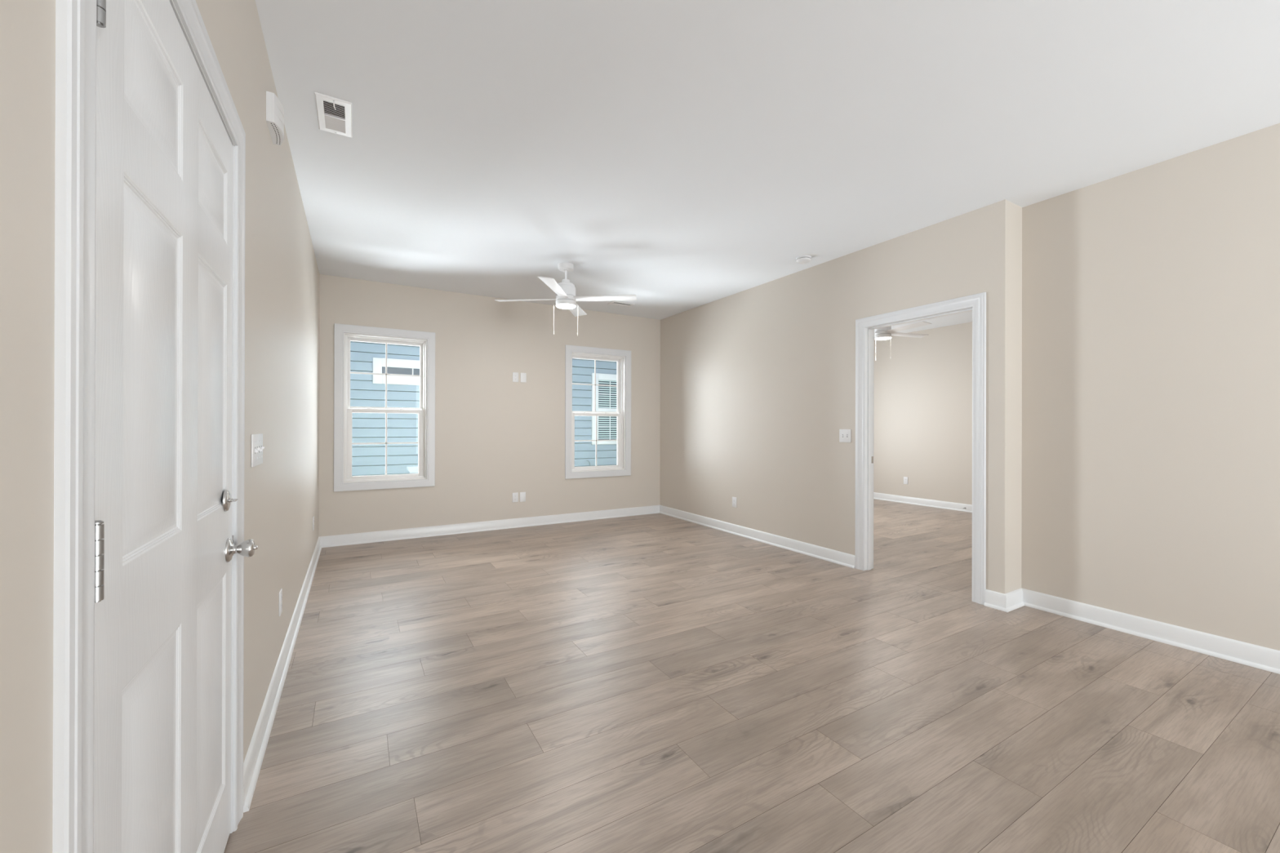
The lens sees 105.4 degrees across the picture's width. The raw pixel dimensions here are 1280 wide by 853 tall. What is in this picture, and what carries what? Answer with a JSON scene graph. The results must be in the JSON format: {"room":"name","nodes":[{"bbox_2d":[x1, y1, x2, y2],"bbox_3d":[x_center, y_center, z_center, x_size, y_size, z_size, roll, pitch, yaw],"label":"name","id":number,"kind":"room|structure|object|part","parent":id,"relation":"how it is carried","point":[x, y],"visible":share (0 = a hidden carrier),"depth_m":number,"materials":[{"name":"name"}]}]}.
{"room":"empty living room","nodes":[
{"label":"empty living room","id":0,"kind":"room"},
{"bbox_2d":[0,0,319,852],"bbox_3d":[0.087,-0.155,-0.927,0.160,2.728,13.311,0,0,-30],"label":"wall","id":1,"kind":"structure","parent":0,"point":[282,492],"depth_m":0.58,"materials":[{"name":"beige paint"}]},
{"bbox_2d":[52,0,257,852],"bbox_3d":[-1.020,0.143,1.032,0.225,2.131,1.088,0,0,-30],"label":"door","id":2,"kind":"structure","parent":1,"relation":"in","point":[150,548],"depth_m":0.87,"materials":[{"name":"white paint"}]},
{"bbox_3d":[-1.048,0.177,1.015,0.160,2.062,0.950,0,0,-30],"label":"frame","id":3,"kind":"part","parent":2,"relation":"part of","materials":[{"name":"white paint"}]},
{"bbox_3d":[-1.158,0.356,1.415,0.060,0.069,0.069,0,0,-30],"label":"knob","id":4,"kind":"part","parent":2,"relation":"part of","materials":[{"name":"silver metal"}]},
{"bbox_2d":[251,433,264,467],"bbox_3d":[-1.362,0.081,1.728,0.015,0.111,0.253,0,0,-30],"label":"light switch","id":5,"kind":"object","parent":1,"relation":"attached to","point":[257,447],"visible":1,"depth_m":1.70,"materials":[{"name":"white plastic"}]},
{"bbox_2d":[266,90,284,145],"bbox_3d":[-1.527,-1.287,2.049,0.047,0.119,0.191,0,0,-30],"label":"door chime","id":6,"kind":"object","parent":1,"relation":"attached to","point":[274,108],"visible":1,"depth_m":2.00,"materials":[{"name":"white plastic"}]},
{"bbox_2d":[279,588,282,616],"bbox_3d":[-1.733,0.848,2.352,0.008,0.115,0.070,0,0,-30],"label":"wall outlet","id":7,"kind":"object","parent":1,"relation":"attached to","point":[281,589],"visible":1,"depth_m":2.34,"materials":[{"name":"white plastic"}]},
{"bbox_2d":[243,537,321,813],"bbox_3d":[0.165,1.155,-0.881,0.027,0.108,13.311,0,0,-30],"label":"baseboard","id":8,"kind":"structure","parent":1,"relation":"attached to","point":[255,753],"depth_m":2.06,"materials":[{"name":"white paint"}]},
{"bbox_2d":[312,516,314,530],"bbox_3d":[-2.810,0.836,4.196,0.008,0.115,0.070,0,0,-30],"label":"wall outlet","id":9,"kind":"object","parent":1,"relation":"attached to","point":[313,517],"visible":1,"depth_m":4.18,"materials":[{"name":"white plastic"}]},
{"bbox_2d":[318,274,660,537],"bbox_3d":[0.187,0.054,6.931,8.258,3.128,0.160,0,0,-30],"label":"wall","id":10,"kind":"structure","parent":0,"point":[497,437],"depth_m":5.73,"materials":[{"name":"beige paint"}]},
{"bbox_2d":[333,323,435,491],"bbox_3d":[-2.720,-0.190,5.229,0.948,1.698,0.188,0,0,-30],"label":"window","id":11,"kind":"structure","parent":10,"relation":"in","point":[344,334],"depth_m":5.16,"materials":[{"name":"white paint"}]},
{"bbox_3d":[-2.744,-0.545,5.271,0.722,0.762,0.028,0,0,-30],"label":"sash","id":12,"kind":"part","parent":11,"relation":"part of","materials":[{"name":"white plastic"}]},
{"bbox_3d":[-2.725,0.182,5.236,0.722,0.732,0.028,0,0,-30],"label":"sash","id":13,"kind":"part","parent":11,"relation":"part of","materials":[{"name":"white plastic"}]},
{"bbox_2d":[319,505,659,547],"bbox_3d":[-1.454,1.159,5.865,4.036,0.108,0.027,0,0,-30],"label":"baseboard","id":14,"kind":"structure","parent":10,"relation":"attached to","point":[435,531],"depth_m":5.61,"materials":[{"name":"white paint"}]},
{"bbox_2d":[512,372,518,382],"bbox_3d":[-1.493,-0.592,5.853,0.070,0.115,0.008,0,0,-30],"label":"wall outlet","id":15,"kind":"object","parent":10,"relation":"attached to","point":[515,375],"visible":1,"depth_m":5.85,"materials":[{"name":"white plastic"}]},
{"bbox_2d":[512,492,518,502],"bbox_3d":[-1.497,0.852,5.851,0.070,0.115,0.008,0,0,-30],"label":"wall outlet","id":16,"kind":"object","parent":10,"relation":"attached to","point":[515,495],"visible":1,"depth_m":5.85,"materials":[{"name":"white plastic"}]},
{"bbox_2d":[520,492,525,502],"bbox_3d":[-1.418,0.853,5.897,0.070,0.115,0.007,0,0,-30],"label":"blank plate","id":17,"kind":"object","parent":10,"relation":"attached to","point":[522,495],"visible":1,"depth_m":5.89,"materials":[{"name":"white plastic"}]},
{"bbox_2d":[520,373,526,382],"bbox_3d":[-1.411,-0.592,5.901,0.070,0.115,0.007,0,0,-30],"label":"blank plate","id":18,"kind":"object","parent":10,"relation":"attached to","point":[523,375],"visible":1,"depth_m":5.90,"materials":[{"name":"white plastic"}]},
{"bbox_2d":[564,344,631,479],"bbox_3d":[-0.577,-0.184,6.480,0.951,1.698,0.188,0,0,-30],"label":"window","id":19,"kind":"structure","parent":10,"relation":"in","point":[623,357],"depth_m":6.50,"materials":[{"name":"white paint"}]},
{"bbox_3d":[-0.601,-0.539,6.522,0.725,0.762,0.028,0,0,-30],"label":"sash","id":20,"kind":"part","parent":19,"relation":"part of","materials":[{"name":"white plastic"}]},
{"bbox_3d":[-0.582,0.188,6.487,0.725,0.732,0.028,0,0,-30],"label":"sash","id":21,"kind":"part","parent":19,"relation":"part of","materials":[{"name":"white plastic"}]},
{"bbox_2d":[223,498,1279,852],"bbox_3d":[3.515,1.280,1.075,8.088,0.120,13.311,0,0,-30],"label":"floor","id":22,"kind":"structure","parent":0,"point":[654,682],"depth_m":2.06,"materials":[{"name":"beige wood"}]},
{"bbox_2d":[255,0,1279,337],"bbox_3d":[3.587,-1.583,1.116,8.258,0.150,13.631,0,0,-30],"label":"ceiling","id":23,"kind":"structure","parent":0,"point":[681,155],"depth_m":2.42,"materials":[{"name":"white paint"}]},
{"bbox_2d":[314,91,352,137],"bbox_3d":[-1.492,-1.507,2.384,0.146,0.026,0.312,0,0,-30],"label":"ceiling vent","id":24,"kind":"object","parent":23,"relation":"in","point":[334,114],"visible":1,"depth_m":2.37,"materials":[{"name":"white metal"}]},
{"bbox_2d":[494,262,636,335],"bbox_3d":[-0.695,-1.183,4.570,1.036,0.665,1.036,0,0,-40],"label":"ceiling fan","id":25,"kind":"object","parent":23,"relation":"hanging from","point":[565,291],"visible":1,"depth_m":4.51,"materials":[{"name":"white metal"}]},
{"bbox_3d":[-1.056,-1.194,4.603,0.605,0.025,0.135,0,0,5],"label":"blade","id":26,"kind":"part","parent":25,"relation":"part of","materials":[{"name":"white plastic"}]},
{"bbox_3d":[-0.728,-1.194,4.209,0.135,0.025,0.605,0,0,5],"label":"blade","id":27,"kind":"part","parent":25,"relation":"part of","materials":[{"name":"white ceramic"}]},
{"bbox_3d":[-0.798,-1.023,4.570,0.025,0.264,0.004,0,0,-2],"label":"pull chain","id":28,"kind":"part","parent":25,"relation":"part of","materials":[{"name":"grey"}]},
{"bbox_3d":[-0.662,-1.193,4.931,0.135,0.025,0.605,0,0,5],"label":"blade","id":29,"kind":"part","parent":25,"relation":"part of","materials":[{"name":"white ceramic"}]},
{"bbox_3d":[-0.334,-1.193,4.537,0.605,0.025,0.135,0,0,5],"label":"blade","id":30,"kind":"part","parent":25,"relation":"part of","materials":[{"name":"white ceramic"}]},
{"bbox_2d":[608,301,635,306],"bbox_3d":[-0.232,-1.507,6.001,0.300,0.010,0.155,0,0,-30],"label":"ceiling vent","id":31,"kind":"object","parent":23,"relation":"in","point":[614,303],"visible":0.98,"depth_m":5.99,"materials":[{"name":"white metal"}]},
{"bbox_2d":[795,255,811,263],"bbox_3d":[1.464,-1.487,4.366,0.132,0.047,0.132,0,0,-30],"label":"smoke detector","id":32,"kind":"object","parent":23,"relation":"attached to","point":[802,259],"visible":1,"depth_m":4.33,"materials":[{"name":"white plastic"}]},
{"bbox_2d":[874,321,932,360],"bbox_3d":[3.081,-1.172,6.182,1.036,0.665,1.036,0,0,29],"label":"ceiling fan","id":33,"kind":"object","parent":23,"relation":"hanging from","point":[884,333],"visible":0.73,"depth_m":6.10,"materials":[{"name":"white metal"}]},
{"bbox_3d":[3.183,-1.183,5.834,0.135,0.025,0.605,0,0,-16],"label":"blade","id":34,"kind":"part","parent":33,"relation":"part of","materials":[{"name":"white ceramic"}]},
{"bbox_3d":[3.429,-1.182,6.283,0.605,0.025,0.135,0,0,-16],"label":"blade","id":35,"kind":"part","parent":33,"relation":"part of","materials":[{"name":"white ceramic"}]},
{"bbox_2d":[659,199,1022,594],"bbox_3d":[1.457,-0.145,5.126,0.238,2.728,4.239,0,0,-30],"label":"wall","id":36,"kind":"structure","parent":0,"point":[757,384],"depth_m":4.60,"materials":[{"name":"beige paint"}]},
{"bbox_2d":[732,497,736,507],"bbox_3d":[1.071,0.861,5.536,0.008,0.115,0.070,0,0,-30],"label":"wall outlet","id":37,"kind":"object","parent":36,"relation":"attached to","point":[734,499],"visible":1,"depth_m":5.53,"materials":[{"name":"white plastic"}]},
{"bbox_2d":[839,429,851,442],"bbox_3d":[1.800,0.082,4.284,0.015,0.115,0.116,0,0,-30],"label":"light switch","id":38,"kind":"object","parent":36,"relation":"attached to","point":[845,435],"visible":1,"depth_m":4.28,"materials":[{"name":"white plastic"}]},
{"bbox_2d":[854,292,986,604],"bbox_3d":[2.162,0.150,3.793,0.150,2.138,1.001,0,0,-30],"label":"door frame","id":39,"kind":"structure","parent":36,"relation":"in","point":[976,303],"depth_m":3.70,"materials":[{"name":"white paint"}]},
{"bbox_3d":[2.220,0.150,3.827,0.018,2.138,1.001,0,0,-30],"label":"casing","id":40,"kind":"part","parent":39,"relation":"part of","materials":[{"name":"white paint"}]},
{"bbox_2d":[659,492,1279,674],"bbox_3d":[5.311,1.171,2.124,3.929,0.108,13.312,0,0,-30],"label":"baseboard","id":41,"kind":"structure","parent":36,"relation":"attached to","point":[1260,657],"depth_m":3.11,"materials":[{"name":"white paint"}]},
{"bbox_2d":[873,321,972,504],"bbox_3d":[4.821,-0.135,7.025,0.160,2.728,4.351,0,0,-30],"label":"wall","id":42,"kind":"structure","parent":0,"point":[922,408],"depth_m":7.55,"materials":[{"name":"beige paint"}]},
{"bbox_2d":[903,476,907,484],"bbox_3d":[4.259,0.867,7.814,0.008,0.115,0.070,0,0,-30],"label":"wall outlet","id":43,"kind":"object","parent":42,"relation":"attached to","point":[905,478],"visible":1,"depth_m":7.81,"materials":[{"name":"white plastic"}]},
{"bbox_2d":[1021,123,1279,650],"bbox_3d":[4.973,-0.143,-0.501,0.160,2.728,9.120,0,0,-30],"label":"wall","id":44,"kind":"structure","parent":0,"point":[1151,294],"depth_m":2.77,"materials":[{"name":"beige paint"}]},
{"label":"outside","id":45,"kind":"structure","parent":0,"visible":0},
{"bbox_3d":[-8.537,1.685,24.528,70.000,0.100,39.029,0,0,-30],"label":"grass","id":46,"kind":"structure","parent":45,"visible":0},
{"bbox_2d":[350,341,617,475],"bbox_3d":[-3.921,-1.159,12.671,20.700,5.693,8.840,0,0,-30],"label":"house","id":47,"kind":"structure","parent":46,"relation":"on","point":[366,390],"depth_m":8.05,"materials":[{"name":"blue"}]},
{"bbox_3d":[-3.736,-0.911,8.187,1.061,0.114,0.004,0,0,-30],"label":"glass pane","id":48,"kind":"part","parent":47,"relation":"part of","materials":[{"name":"grey"}]},
{"bbox_3d":[-0.616,-0.340,10.009,0.553,1.213,0.004,0,0,-30],"label":"glass pane","id":49,"kind":"part","parent":47,"relation":"part of","materials":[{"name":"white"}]},
{"bbox_2d":[598,379,617,438],"bbox_3d":[-0.615,-0.348,10.006,0.553,1.190,0.002,0,0,-30],"label":"blind","id":50,"kind":"object","parent":47,"relation":"hanging from","point":[607,395],"depth_m":9.98,"materials":[{"name":"white plastic"}]}
]}

